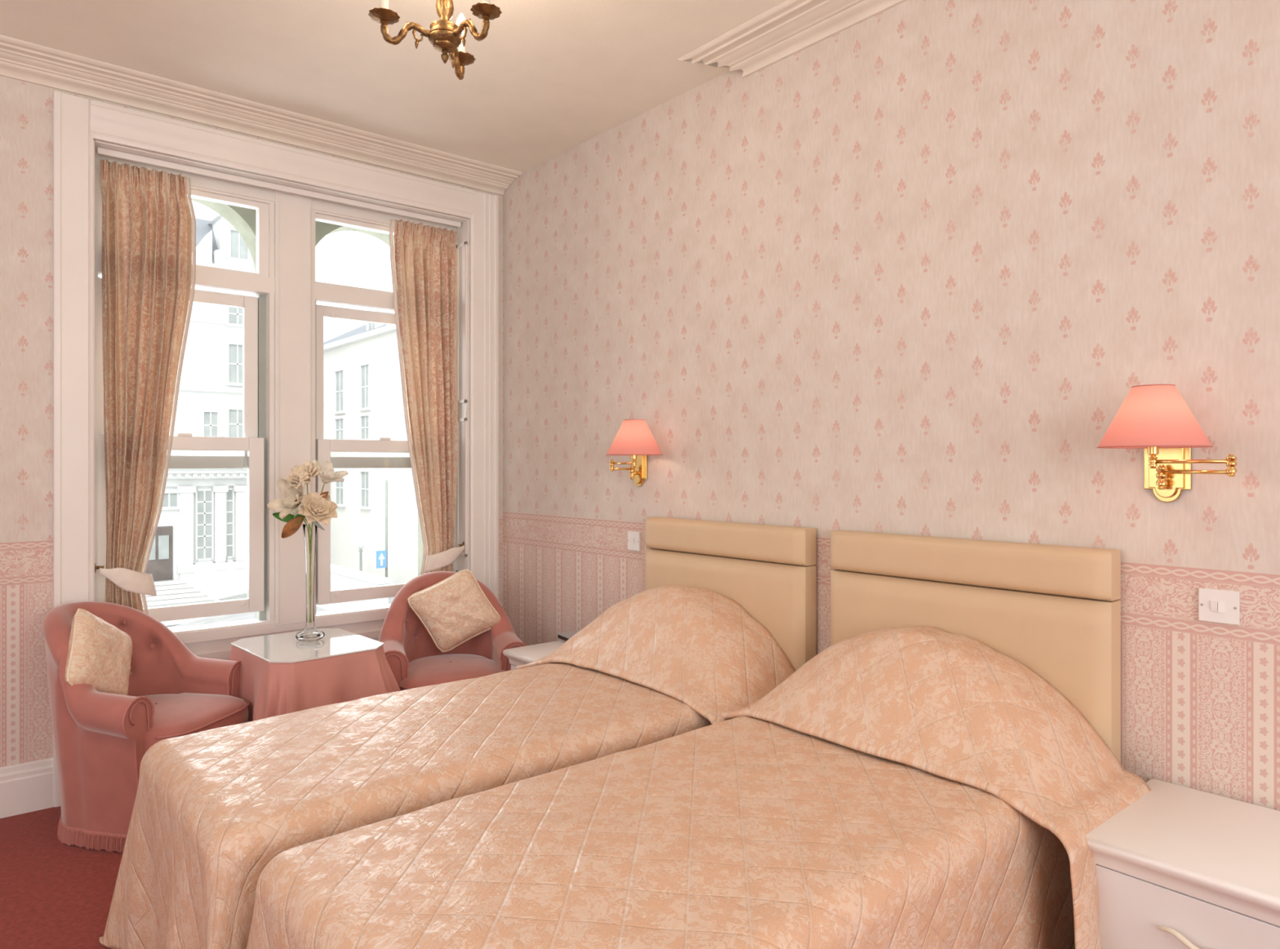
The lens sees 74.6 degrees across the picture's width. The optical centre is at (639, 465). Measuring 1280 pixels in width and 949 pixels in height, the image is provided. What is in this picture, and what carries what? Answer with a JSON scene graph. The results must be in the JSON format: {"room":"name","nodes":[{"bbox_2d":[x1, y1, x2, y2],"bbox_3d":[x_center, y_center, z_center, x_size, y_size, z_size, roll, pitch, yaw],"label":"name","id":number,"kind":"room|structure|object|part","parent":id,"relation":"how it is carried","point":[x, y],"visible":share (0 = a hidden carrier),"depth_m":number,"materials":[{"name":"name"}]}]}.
{"room":"hotel room","nodes":[
{"label":"hotel room","id":0,"kind":"room"},
{"bbox_2d":[0,806,123,948],"bbox_3d":[-0.388,1.385,0.746,4.570,0.050,6.570,0,0,-40],"label":"floor","id":1,"kind":"structure","parent":0,"point":[54,895],"depth_m":2.71,"materials":[{"name":"red carpet"}]},
{"bbox_2d":[42,601,249,853],"bbox_3d":[-1.926,0.949,3.230,0.711,0.822,0.695,0,0,10],"label":"armchair","id":2,"kind":"object","parent":1,"relation":"on","point":[101,740],"visible":0.66,"depth_m":3.00,"materials":[{"name":"pink fabric"}]},
{"bbox_2d":[64,608,132,695],"bbox_3d":[-2.013,0.720,3.131,0.153,0.387,0.396,0,0,7],"label":"cushion","id":3,"kind":"object","parent":2,"relation":"on","point":[100,654],"visible":0.9,"depth_m":3.07,"materials":[{"name":"beige fabric"}]},
{"bbox_3d":[-1.855,0.979,3.220,0.556,0.132,0.502,0,0,10],"label":"seat","id":4,"kind":"part","parent":2,"relation":"part of","materials":[{"name":"pink fabric"}]},
{"bbox_2d":[231,628,383,662],"bbox_3d":[-1.411,1.057,3.561,0.472,0.606,0.576,0,0,-43],"label":"table","id":5,"kind":"object","parent":1,"relation":"on","point":[285,647],"visible":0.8,"depth_m":3.52,"materials":[{"name":"clear glass"},{"name":"white glass"}]},
{"bbox_2d":[295,524,324,641],"bbox_3d":[-1.425,0.503,3.629,0.120,0.499,0.120,0,0,-40],"label":"flower vase","id":6,"kind":"object","parent":5,"relation":"on","point":[304,637],"visible":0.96,"depth_m":3.63,"materials":[{"name":"clear glass"}]},
{"bbox_2d":[266,478,311,622],"bbox_3d":[-1.493,0.367,3.550,0.173,0.624,0.144,0,0,-8],"label":"silk magnolia","id":7,"kind":"object","parent":6,"relation":"in","point":[291,501],"visible":0.96,"depth_m":3.58,"materials":[{"name":"beige fabric"}]},
{"bbox_3d":[-1.441,0.420,3.622,0.049,0.518,0.011,0,0,-17],"label":"stem","id":8,"kind":"part","parent":7,"relation":"part of","materials":[{"name":"green plastic"}]},
{"bbox_2d":[271,461,319,622],"bbox_3d":[-1.465,0.329,3.631,0.196,0.700,0.136,0,0,20],"label":"silk magnolia","id":9,"kind":"object","parent":6,"relation":"in","point":[306,472],"visible":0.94,"depth_m":3.61,"materials":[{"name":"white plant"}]},
{"bbox_3d":[-1.437,0.373,3.639,0.013,0.612,0.036,0,0,-40],"label":"stem","id":10,"kind":"part","parent":9,"relation":"part of","materials":[{"name":"plastic"}]},
{"bbox_2d":[291,508,311,622],"bbox_3d":[-1.491,0.422,3.644,0.130,0.515,0.065,0,0,38],"label":"silk magnolia","id":11,"kind":"object","parent":6,"relation":"in","point":[295,512],"visible":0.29,"depth_m":3.63,"materials":[{"name":"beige plastic"}]},
{"bbox_3d":[-1.453,0.441,3.644,0.072,0.477,0.017,0,0,37],"label":"stem","id":12,"kind":"part","parent":11,"relation":"part of","materials":[{"name":"green plastic"}]},
{"bbox_2d":[297,491,337,622],"bbox_3d":[-1.376,0.396,3.590,0.156,0.567,0.106,0,0,-15],"label":"silk magnolia","id":13,"kind":"object","parent":6,"relation":"in","point":[315,508],"visible":1,"depth_m":3.59,"materials":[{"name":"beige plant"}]},
{"bbox_3d":[-1.408,0.440,3.621,0.045,0.478,0.011,0,0,30],"label":"stem","id":14,"kind":"part","parent":13,"relation":"part of","materials":[{"name":"green plastic"}]},
{"bbox_2d":[309,459,347,606],"bbox_3d":[-1.348,0.326,3.660,0.130,0.705,0.158,0,0,38],"label":"silk magnolia","id":15,"kind":"object","parent":6,"relation":"in","point":[327,475],"visible":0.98,"depth_m":3.65,"materials":[{"name":"beige fabric"}]},
{"bbox_3d":[-1.399,0.377,3.643,0.066,0.605,0.019,0,0,-35],"label":"stem","id":16,"kind":"part","parent":15,"relation":"part of","materials":[{"name":"green plastic"}]},
{"bbox_2d":[228,645,400,721],"bbox_3d":[-1.405,1.054,3.562,0.750,0.586,0.823,0,0,-40],"label":"tablecloth","id":17,"kind":"object","parent":5,"relation":"on","point":[270,690],"visible":0.35,"depth_m":3.33,"materials":[{"name":"pink fabric"}]},
{"bbox_2d":[377,571,526,690],"bbox_3d":[-0.907,0.949,3.970,0.695,0.822,0.711,0,0,-20],"label":"armchair","id":18,"kind":"object","parent":1,"relation":"on","point":[413,657],"visible":0.33,"depth_m":3.95,"materials":[{"name":"pink fabric"}]},
{"bbox_3d":[-0.880,0.979,3.904,0.502,0.132,0.556,0,0,-20],"label":"seat","id":19,"kind":"part","parent":18,"relation":"part of","materials":[{"name":"pink fabric"}]},
{"bbox_2d":[407,568,500,652],"bbox_3d":[-0.884,0.695,4.019,0.442,0.392,0.130,0,0,-15],"label":"cushion","id":20,"kind":"object","parent":18,"relation":"on","point":[454,611],"visible":1,"depth_m":3.97,"materials":[{"name":"beige fabric"}]},
{"bbox_2d":[502,640,566,670],"bbox_3d":[-0.306,1.087,3.739,0.499,0.545,0.363,0,0,-40],"label":"base cabinet","id":21,"kind":"object","parent":1,"relation":"on","point":[522,655],"visible":0.03,"depth_m":3.69,"materials":[{"name":"white paint"}]},
{"bbox_3d":[-0.467,0.976,3.603,0.016,0.189,0.307,0,0,-40],"label":"drawer","id":22,"kind":"part","parent":21,"relation":"part of","materials":[{"name":"white laminate"}]},
{"bbox_2d":[557,631,578,640],"bbox_3d":[-0.260,0.797,3.846,0.154,0.035,0.224,0,0,-32],"label":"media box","id":23,"kind":"object","parent":21,"relation":"on","point":[563,636],"visible":0.21,"depth_m":3.87,"materials":[{"name":"black plastic"}]},
{"bbox_2d":[644,516,816,671],"bbox_3d":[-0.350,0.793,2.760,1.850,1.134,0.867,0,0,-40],"label":"headboard","id":24,"kind":"object","parent":1,"relation":"on","point":[770,571],"visible":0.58,"depth_m":3.14,"materials":[{"name":"beige leather"}]},
{"bbox_2d":[99,585,795,948],"bbox_3d":[-0.472,0.910,2.718,2.064,0.893,1.384,0,0,-40],"label":"bedspread","id":25,"kind":"object","parent":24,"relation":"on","point":[212,808],"visible":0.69,"depth_m":2.32,"materials":[{"name":"fabric"}]},
{"bbox_2d":[831,529,1120,763],"bbox_3d":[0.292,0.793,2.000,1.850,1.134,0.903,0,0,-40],"label":"headboard","id":26,"kind":"object","parent":1,"relation":"on","point":[1055,611],"visible":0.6,"depth_m":2.40,"materials":[{"name":"beige leather"}]},
{"bbox_2d":[246,626,1151,948],"bbox_3d":[0.203,0.917,1.951,1.998,0.880,1.390,0,0,-40],"label":"bedspread","id":27,"kind":"object","parent":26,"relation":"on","point":[917,787],"visible":0.97,"depth_m":1.79,"materials":[{"name":"beige fabric"}]},
{"bbox_2d":[1085,778,1279,948],"bbox_3d":[1.288,1.087,1.853,0.499,0.545,0.464,0,0,-40],"label":"nightstand","id":28,"kind":"object","parent":1,"relation":"on","point":[1179,867],"visible":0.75,"depth_m":1.78,"materials":[{"name":"white paint"}]},
{"bbox_3d":[1.108,0.963,1.700,0.027,0.031,0.116,0,0,-40],"label":"handle","id":29,"kind":"part","parent":28,"relation":"part of","materials":[{"name":"gold metal"}]},
{"bbox_3d":[1.128,0.976,1.717,0.016,0.189,0.408,0,0,-40],"label":"drawer","id":30,"kind":"part","parent":28,"relation":"part of","materials":[{"name":"white laminate"}]},
{"bbox_2d":[0,75,502,767],"bbox_3d":[-2.584,-0.113,3.249,4.650,2.945,0.130,0,0,-40],"label":"wall","id":31,"kind":"structure","parent":0,"point":[26,108],"depth_m":3.31,"materials":[{"name":"paper"}]},
{"bbox_2d":[0,757,53,818],"bbox_3d":[-3.287,1.265,2.553,2.477,0.190,0.026,0,0,-40],"label":"baseboard","id":32,"kind":"structure","parent":31,"relation":"attached to","point":[27,787],"depth_m":3.29,"materials":[{"name":"white paint"}]},
{"bbox_2d":[94,563,156,595],"bbox_3d":[-2.159,0.484,3.526,0.230,0.158,0.077,0,0,-32],"label":"tieback","id":33,"kind":"object","parent":31,"relation":"attached to","point":[129,580],"visible":0.98,"depth_m":3.51,"materials":[{"name":"white fabric"}]},
{"bbox_2d":[94,151,275,634],"bbox_3d":[-2.080,-0.274,3.834,0.755,2.117,0.128,0,0,-40],"label":"window","id":34,"kind":"structure","parent":31,"relation":"in","point":[256,444],"depth_m":3.98,"materials":[{"name":"white paint"}]},
{"bbox_3d":[-2.106,-0.399,3.853,0.660,0.827,0.035,0,0,-40],"label":"sash","id":35,"kind":"part","parent":34,"relation":"part of","materials":[{"name":"white plastic"}]},
{"bbox_3d":[-2.072,0.283,3.820,0.679,0.830,0.040,0,0,-40],"label":"sash","id":36,"kind":"part","parent":34,"relation":"part of","materials":[{"name":"white plastic"}]},
{"bbox_3d":[-2.073,-1.079,3.826,0.711,0.353,0.050,0,0,-40],"label":"transom light frame","id":37,"kind":"part","parent":34,"relation":"part of","materials":[{"name":"white paint"}]},
{"bbox_2d":[0,35,522,195],"bbox_3d":[-2.439,-1.548,3.153,4.547,0.075,0.205,0,0,-40],"label":"trim","id":38,"kind":"structure","parent":31,"relation":"attached to","point":[21,60],"depth_m":3.70,"materials":[{"name":"paint"}]},
{"bbox_2d":[53,90,498,807],"bbox_3d":[-1.564,-0.065,4.004,2.028,2.850,0.036,0,0,-40],"label":"trim","id":39,"kind":"structure","parent":31,"relation":"attached to","point":[77,122],"depth_m":3.57,"materials":[{"name":"white paint"}]},
{"bbox_2d":[97,146,460,227],"bbox_3d":[-1.630,-1.317,4.060,1.683,0.026,0.025,0,0,-40],"label":"rail","id":40,"kind":"object","parent":31,"relation":"attached to","point":[101,151],"visible":1,"depth_m":3.94,"materials":[{"name":"white plastic"}]},
{"bbox_2d":[99,159,195,614],"bbox_3d":[-2.127,-0.025,3.641,0.368,2.529,0.099,0,0,-40],"label":"curtain","id":41,"kind":"object","parent":40,"relation":"hanging from","point":[148,270],"visible":0.71,"depth_m":3.63,"materials":[{"name":"fabric"}]},
{"bbox_2d":[388,218,457,575],"bbox_3d":[-1.143,-0.022,4.471,0.378,2.524,0.095,0,0,-40],"label":"curtain","id":42,"kind":"object","parent":40,"relation":"hanging from","point":[424,259],"visible":0.77,"depth_m":4.48,"materials":[{"name":"fabric"}]},
{"bbox_2d":[93,140,468,660],"bbox_3d":[-1.659,0.011,4.091,1.730,2.699,0.219,0,0,-40],"label":"trim","id":43,"kind":"structure","parent":31,"relation":"attached to","point":[213,643],"depth_m":4.29,"materials":[{"name":"white paint"}]},
{"bbox_2d":[274,190,311,626],"bbox_3d":[-1.723,-0.282,4.130,0.172,2.105,0.138,0,0,-40],"label":"trim","id":44,"kind":"structure","parent":31,"relation":"attached to","point":[292,212],"depth_m":4.08,"materials":[{"name":"white paint"}]},
{"bbox_2d":[311,197,457,617],"bbox_3d":[-1.354,-0.274,4.448,0.803,2.117,0.128,0,0,-40],"label":"window","id":45,"kind":"structure","parent":31,"relation":"in","point":[322,211],"depth_m":4.27,"materials":[{"name":"white paint"}]},
{"bbox_3d":[-1.347,-1.079,4.440,0.759,0.353,0.050,0,0,-40],"label":"transom light frame","id":46,"kind":"part","parent":45,"relation":"part of","materials":[{"name":"white paint"}]},
{"bbox_3d":[-1.352,0.283,4.429,0.699,0.830,0.040,0,0,-40],"label":"sash","id":47,"kind":"part","parent":45,"relation":"part of","materials":[{"name":"white plastic"}]},
{"bbox_3d":[-1.381,-0.399,4.467,0.691,0.827,0.035,0,0,-40],"label":"sash","id":48,"kind":"part","parent":45,"relation":"part of","materials":[{"name":"white plastic"}]},
{"bbox_2d":[424,541,464,572],"bbox_3d":[-1.026,0.489,4.485,0.076,0.148,0.249,0,0,42],"label":"tieback","id":49,"kind":"object","parent":31,"relation":"attached to","point":[437,561],"visible":1,"depth_m":4.44,"materials":[{"name":"white fabric"}]},
{"bbox_2d":[97,197,423,576],"bbox_3d":[-1.898,-0.340,4.413,3.100,3.400,0.180,0,0,-40],"label":"wall","id":50,"kind":"structure","parent":0,"point":[243,220],"depth_m":4.33,"materials":[{"name":"paint"}]},
{"bbox_2d":[0,0,786,172],"bbox_3d":[-0.339,-1.625,0.905,4.850,0.080,6.750,0,0,-40],"label":"ceiling","id":51,"kind":"structure","parent":0,"point":[547,78],"depth_m":3.24,"materials":[{"name":"paint"}]},
{"bbox_2d":[368,0,502,79],"bbox_3d":[-0.561,-1.367,2.369,0.366,0.437,0.370,0,0,-40],"label":"chandelier","id":52,"kind":"object","parent":51,"relation":"hanging from","point":[445,36],"visible":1,"depth_m":2.36,"materials":[{"name":"gold metal"}]},
{"bbox_3d":[-0.653,-1.209,2.354,0.143,0.074,0.020,0,0,-26],"label":"arm","id":53,"kind":"part","parent":52,"relation":"part of","materials":[{"name":"gold metal"}]},
{"bbox_3d":[-0.558,-1.224,2.400,0.095,0.081,0.095,0,0,-40],"label":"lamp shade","id":54,"kind":"part","parent":52,"relation":"part of","materials":[{"name":"gold metal"}]},
{"bbox_3d":[-0.550,-1.209,2.506,0.020,0.074,0.143,0,0,4],"label":"arm","id":55,"kind":"part","parent":52,"relation":"part of","materials":[{"name":"gold metal"}]},
{"bbox_3d":[-0.472,-1.209,2.338,0.143,0.074,0.020,0,0,36],"label":"arm","id":56,"kind":"part","parent":52,"relation":"part of","materials":[{"name":"gold metal"}]},
{"bbox_2d":[502,0,1279,811],"bbox_3d":[1.329,-0.113,2.316,0.120,2.945,6.750,0,0,-40],"label":"wall","id":57,"kind":"structure","parent":0,"point":[908,270],"depth_m":2.64,"materials":[{"name":"paper"}]},
{"bbox_2d":[605,419,662,486],"bbox_3d":[-0.037,-0.049,3.627,0.271,0.290,0.317,0,0,-40],"label":"wall lamp","id":58,"kind":"object","parent":57,"relation":"attached to","point":[634,438],"visible":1,"depth_m":3.54,"materials":[{"name":"pink fabric"}]},
{"bbox_3d":[-0.079,0.016,3.722,0.123,0.010,0.010,0,0,-45],"label":"swing arm","id":59,"kind":"part","parent":58,"relation":"part of","materials":[{"name":"gold metal"}]},
{"bbox_3d":[-0.073,-0.009,3.635,0.132,0.010,0.010,0,0,42],"label":"swing arm","id":60,"kind":"part","parent":58,"relation":"part of","materials":[{"name":"gold metal"}]},
{"bbox_3d":[-0.024,-0.119,3.590,0.240,0.148,0.240,0,0,-40],"label":"lamp shade","id":61,"kind":"part","parent":58,"relation":"part of","materials":[{"name":"pink fabric"}]},
{"bbox_3d":[-0.011,0.006,3.786,0.010,0.156,0.080,0,0,-40],"label":"raised plate","id":62,"kind":"part","parent":58,"relation":"part of","materials":[{"name":"gold metal"}]},
{"bbox_3d":[-0.005,0.006,3.792,0.010,0.180,0.108,0,0,-40],"label":"plate","id":63,"kind":"part","parent":58,"relation":"part of","materials":[{"name":"gold metal"}]},
{"bbox_2d":[627,531,640,551],"bbox_3d":[-0.029,0.344,3.815,0.016,0.086,0.084,0,0,-40],"label":"light switch","id":64,"kind":"object","parent":57,"relation":"attached to","point":[633,537],"visible":1,"depth_m":3.81,"materials":[{"name":"white plastic"}]},
{"bbox_2d":[678,0,907,76],"bbox_3d":[1.805,-1.556,1.488,0.221,0.058,4.870,0,0,-40],"label":"trim","id":65,"kind":"structure","parent":57,"relation":"attached to","point":[791,27],"depth_m":3.02,"materials":[{"name":"paint"}]},
{"bbox_2d":[1096,384,1236,502],"bbox_3d":[1.265,-0.049,2.078,0.254,0.290,0.293,0,0,9],"label":"wall lamp","id":66,"kind":"object","parent":57,"relation":"attached to","point":[1154,419],"visible":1,"depth_m":2.01,"materials":[{"name":"pink fabric"}]},
{"bbox_3d":[1.255,-0.119,2.054,0.240,0.148,0.240,0,0,-40],"label":"lamp shade","id":67,"kind":"part","parent":66,"relation":"part of","materials":[{"name":"pink fabric"}]},
{"bbox_3d":[1.358,0.006,2.167,0.010,0.156,0.080,0,0,-40],"label":"raised plate","id":68,"kind":"part","parent":66,"relation":"part of","materials":[{"name":"gold metal"}]},
{"bbox_3d":[1.364,0.006,2.173,0.010,0.180,0.108,0,0,-40],"label":"plate","id":69,"kind":"part","parent":66,"relation":"part of","materials":[{"name":"gold metal"}]},
{"bbox_3d":[1.308,-0.009,1.992,0.010,0.010,0.162,0,0,-40],"label":"swing arm","id":70,"kind":"part","parent":66,"relation":"part of","materials":[{"name":"gold metal"}]},
{"bbox_3d":[1.347,0.016,2.039,0.010,0.010,0.218,0,0,-7],"label":"swing arm","id":71,"kind":"part","parent":66,"relation":"part of","materials":[{"name":"gold metal"}]},
{"bbox_2d":[1198,587,1239,625],"bbox_3d":[1.435,0.350,2.083,0.016,0.082,0.086,0,0,-40],"label":"light switch","id":72,"kind":"object","parent":57,"relation":"attached to","point":[1215,606],"visible":1,"depth_m":2.08,"materials":[{"name":"white plastic"}]},
{"label":"outside","id":73,"kind":"structure","parent":0,"visible":0},
{"bbox_2d":[167,592,394,628],"bbox_3d":[-32.262,5.210,57.431,140.000,1.300,118.800,0,0,-40],"label":"ground","id":74,"kind":"structure","parent":73,"point":[250,615],"depth_m":29.33,"materials":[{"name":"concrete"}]},
{"bbox_2d":[99,214,255,626],"bbox_3d":[-26.491,-2.490,30.435,21.950,16.100,15.480,0,0,-40],"label":"townhouse","id":75,"kind":"structure","parent":74,"relation":"on","point":[198,554],"depth_m":32.87,"materials":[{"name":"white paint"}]},
{"bbox_3d":[-18.433,3.110,31.592,0.350,0.900,0.040,0,0,-40],"label":"door glass","id":76,"kind":"part","parent":75,"relation":"part of","materials":[{"name":"grey glass"}]},
{"bbox_3d":[-18.313,3.340,31.752,1.140,2.040,0.070,0,0,-40],"label":"door","id":77,"kind":"part","parent":75,"relation":"part of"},
{"bbox_3d":[-18.089,3.110,31.882,0.350,0.900,0.040,0,0,-40],"label":"door glass","id":78,"kind":"part","parent":75,"relation":"part of","materials":[{"name":"grey glass"}]},
{"bbox_3d":[-18.272,1.320,31.773,1.330,0.520,0.030,0,0,-40],"label":"pane","id":79,"kind":"part","parent":75,"relation":"part of","materials":[{"name":"grey glass"}]},
{"bbox_3d":[-17.027,2.320,32.826,0.550,2.680,0.030,0,0,-40],"label":"pane","id":80,"kind":"part","parent":75,"relation":"part of","materials":[{"name":"grey glass"}]},
{"bbox_3d":[-23.482,-3.490,26.877,21.950,8.600,0.800,0,0,-40],"label":"cornice","id":81,"kind":"part","parent":75,"relation":"part of","materials":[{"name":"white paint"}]},
{"bbox_3d":[-16.863,-1.565,32.965,0.480,1.050,0.030,0,0,-40],"label":"pane","id":82,"kind":"part","parent":75,"relation":"part of","materials":[{"name":"white glass"}]},
{"bbox_3d":[-16.332,2.300,33.414,0.250,2.680,0.030,0,0,-40],"label":"pane","id":83,"kind":"part","parent":75,"relation":"part of","materials":[{"name":"grey glass"}]},
{"bbox_3d":[-16.111,-1.645,33.601,0.650,1.150,0.030,0,0,-40],"label":"pane","id":84,"kind":"part","parent":75,"relation":"part of","materials":[{"name":"white glass"}]},
{"bbox_3d":[-16.111,-6.040,33.601,0.650,0.800,0.030,0,0,-40],"label":"pane","id":85,"kind":"part","parent":75,"relation":"part of","materials":[{"name":"white glass"}]},
{"bbox_3d":[-16.111,-4.050,33.601,0.650,1.540,0.030,0,0,-40],"label":"pane","id":86,"kind":"part","parent":75,"relation":"part of","materials":[{"name":"white glass"}]},
{"bbox_3d":[-16.024,-8.790,33.544,0.650,1.100,0.030,0,0,-40],"label":"pane","id":87,"kind":"part","parent":75,"relation":"part of","materials":[{"name":"white glass"}]},
{"bbox_2d":[315,564,391,610],"bbox_3d":[-9.718,4.284,27.908,0.460,1.609,6.000,0,0,-40],"label":"wall","id":88,"kind":"structure","parent":74,"relation":"on","point":[341,578],"depth_m":27.21,"materials":[{"name":"white paint"}]},
{"bbox_2d":[356,539,364,571],"bbox_3d":[-10.736,3.754,32.286,0.300,1.840,0.300,0,0,-40],"label":"street lamp","id":89,"kind":"object","parent":74,"relation":"on","point":[360,544],"visible":0.73,"depth_m":32.24,"materials":[{"name":"grey metal"}]},
{"bbox_3d":[-10.736,3.949,32.286,0.200,1.450,0.200,0,0,-40],"label":"post","id":90,"kind":"part","parent":89,"relation":"part of","materials":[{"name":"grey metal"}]},
{"bbox_2d":[323,310,417,584],"bbox_3d":[-4.821,-0.840,34.080,10.250,12.800,22.500,0,0,-40],"label":"house","id":91,"kind":"structure","parent":74,"relation":"on","point":[362,392],"depth_m":33.59,"materials":[{"name":"beige paint"}]},
{"bbox_3d":[-12.841,0.960,36.006,0.030,1.400,0.900,0,0,-40],"label":"pane","id":92,"kind":"part","parent":91,"relation":"part of","materials":[{"name":"white glass"}]},
{"bbox_3d":[-12.841,-1.525,36.006,0.030,0.930,0.900,0,0,-40],"label":"pane","id":93,"kind":"part","parent":91,"relation":"part of","materials":[{"name":"white glass"}]},
{"bbox_3d":[-12.841,-3.175,36.006,0.030,1.730,0.900,0,0,-40],"label":"pane","id":94,"kind":"part","parent":91,"relation":"part of","materials":[{"name":"white glass"}]},
{"bbox_3d":[-11.065,0.960,33.906,0.030,1.400,0.800,0,0,-40],"label":"pane","id":95,"kind":"part","parent":91,"relation":"part of","materials":[{"name":"white glass"}]},
{"bbox_3d":[-11.065,-1.525,33.906,0.030,0.930,0.800,0,0,-40],"label":"pane","id":96,"kind":"part","parent":91,"relation":"part of","materials":[{"name":"white glass"}]},
{"bbox_3d":[-11.065,-3.175,33.906,0.030,1.730,0.800,0,0,-40],"label":"pane","id":97,"kind":"part","parent":91,"relation":"part of","materials":[{"name":"white glass"}]},
{"bbox_3d":[-10.766,-5.715,33.832,0.030,0.650,0.700,0,0,-40],"label":"pane","id":98,"kind":"part","parent":91,"relation":"part of","materials":[{"name":"white glass"}]},
{"bbox_2d":[376,480,387,577],"bbox_3d":[-8.996,2.621,29.343,0.130,4.220,0.455,0,0,33],"label":"traffic sign","id":99,"kind":"object","parent":74,"relation":"on","point":[381,556],"visible":0.88,"depth_m":29.47,"materials":[{"name":"grey metal"}]},
{"bbox_3d":[-9.024,3.281,29.301,0.360,0.600,0.030,0,0,-40],"label":"sign panel","id":100,"kind":"part","parent":99,"relation":"part of","materials":[{"name":"blue metal"}]}
]}

